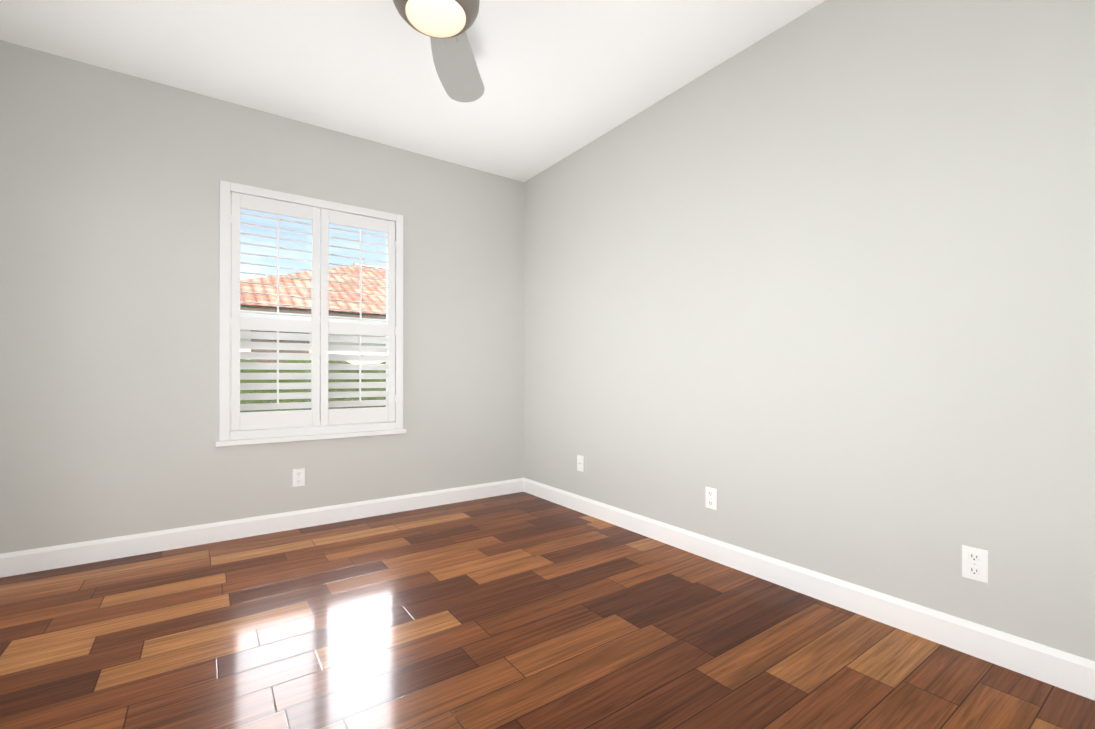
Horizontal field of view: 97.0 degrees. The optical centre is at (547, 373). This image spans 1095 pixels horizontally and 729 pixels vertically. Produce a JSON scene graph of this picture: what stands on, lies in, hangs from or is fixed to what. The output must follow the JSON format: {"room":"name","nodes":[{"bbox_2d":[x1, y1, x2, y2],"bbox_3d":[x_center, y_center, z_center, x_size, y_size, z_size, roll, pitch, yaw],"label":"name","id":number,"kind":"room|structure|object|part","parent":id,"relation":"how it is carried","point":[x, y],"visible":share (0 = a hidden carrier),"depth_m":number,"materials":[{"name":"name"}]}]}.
{"room":"empty bedroom","nodes":[
{"label":"empty bedroom","id":0,"kind":"room"},
{"bbox_2d":[0,40,523,553],"bbox_3d":[-1.667,-0.348,3.616,3.740,2.900,0.150,0,0,-35],"label":"wall","id":1,"kind":"structure","parent":0,"point":[110,302],"depth_m":3.05,"materials":[{"name":"paint"}]},
{"bbox_2d":[0,478,523,577],"bbox_3d":[-1.621,1.039,3.528,3.420,0.125,0.040,0,0,-35],"label":"baseboard","id":2,"kind":"structure","parent":1,"relation":"attached to","point":[66,555],"depth_m":3.19,"materials":[{"name":"white wood"}]},
{"bbox_2d":[293,468,304,486],"bbox_3d":[-1.768,0.741,3.443,0.078,0.125,0.009,0,0,-35],"label":"electrical outlet","id":3,"kind":"object","parent":1,"relation":"attached to","point":[298,477],"visible":1,"depth_m":3.44,"materials":[{"name":"white plastic"}]},
{"bbox_2d":[215,180,405,446],"bbox_3d":[-1.681,-0.391,3.557,1.250,1.735,0.201,0,0,-35],"label":"window shutters","id":4,"kind":"object","parent":1,"relation":"attached to","point":[320,419],"visible":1,"depth_m":3.48,"materials":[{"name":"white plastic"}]},
{"bbox_3d":[-1.869,-0.409,3.352,0.539,1.574,0.084,0,0,-35],"label":"shutter panel","id":5,"kind":"part","parent":4,"relation":"part of","materials":[{"name":"white wood"}]},
{"bbox_3d":[-1.724,-0.408,3.619,1.040,1.530,0.004,0,0,-35],"label":"glass pane","id":6,"kind":"part","parent":4,"relation":"part of","materials":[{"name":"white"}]},
{"bbox_3d":[-1.425,-0.408,3.667,0.539,1.574,0.084,0,0,-35],"label":"shutter panel","id":7,"kind":"part","parent":4,"relation":"part of","materials":[{"name":"white wood"}]},
{"bbox_2d":[0,0,825,181],"bbox_3d":[-0.296,-1.855,1.683,3.740,0.100,4.900,0,0,-35],"label":"ceiling","id":8,"kind":"structure","parent":0,"point":[562,79],"depth_m":2.75,"materials":[{"name":"white paint"}]},
{"bbox_2d":[393,0,483,101],"bbox_3d":[-0.547,-1.635,1.917,1.249,0.338,1.332,0,0,-35],"label":"ceiling fan","id":9,"kind":"object","parent":8,"relation":"hanging from","point":[444,25],"visible":1,"depth_m":2.24,"materials":[{"name":"silver metal"}]},
{"bbox_3d":[-0.451,-1.564,2.464,0.461,0.052,0.550,0,0,-35],"label":"blade","id":10,"kind":"part","parent":9,"relation":"part of","materials":[{"name":"silver metal"}]},
{"bbox_2d":[0,492,1094,728],"bbox_3d":[-0.296,1.145,1.672,3.740,0.100,4.900,0,0,-35],"label":"floor","id":11,"kind":"structure","parent":0,"point":[520,610],"depth_m":1.96,"materials":[{"name":"brown wood"}]},
{"bbox_2d":[524,0,1094,660],"bbox_3d":[1.213,-0.352,2.653,0.150,2.900,4.750,0,0,-35],"label":"wall","id":12,"kind":"structure","parent":0,"point":[812,288],"depth_m":2.23,"materials":[{"name":"paint"}]},
{"bbox_2d":[577,455,583,471],"bbox_3d":[0.257,0.718,3.853,0.018,0.125,0.078,0,0,-35],"label":"cable jack","id":13,"kind":"object","parent":12,"relation":"attached to","point":[580,462],"visible":1,"depth_m":3.85,"materials":[{"name":"white plastic"}]},
{"bbox_2d":[705,487,716,509],"bbox_3d":[0.966,0.739,2.860,0.009,0.125,0.078,0,0,-35],"label":"electrical outlet","id":14,"kind":"object","parent":12,"relation":"attached to","point":[710,498],"visible":1,"depth_m":2.86,"materials":[{"name":"white plastic"}]},
{"bbox_2d":[524,478,1094,700],"bbox_3d":[1.102,1.036,2.661,0.016,0.125,4.600,0,0,-35],"label":"baseboard","id":15,"kind":"structure","parent":12,"relation":"attached to","point":[1072,673],"depth_m":2.15,"materials":[{"name":"white wood"}]},
{"bbox_2d":[962,545,987,582],"bbox_3d":[1.659,0.741,1.880,0.009,0.125,0.078,0,0,-35],"label":"electrical outlet","id":16,"kind":"object","parent":12,"relation":"attached to","point":[974,563],"visible":1,"depth_m":1.88,"materials":[{"name":"white plastic"}]},
{"label":"outside","id":17,"kind":"structure","parent":0,"visible":0},
{"label":"lawn","id":18,"kind":"structure","parent":17,"visible":0},
{"bbox_2d":[240,359,385,411],"bbox_3d":[-2.621,0.579,6.988,16.656,1.732,1.657,0,0,-35],"label":"hedge","id":19,"kind":"object","parent":18,"relation":"on","point":[305,381],"depth_m":6.11,"materials":[{"name":"green plant"}]},
{"bbox_2d":[240,263,385,363],"bbox_3d":[-2.673,-1.276,19.966,21.300,5.170,11.100,0,0,-35],"label":"house","id":20,"kind":"structure","parent":18,"relation":"on","point":[297,292],"depth_m":12.30,"materials":[{"name":"tile"}]}
]}

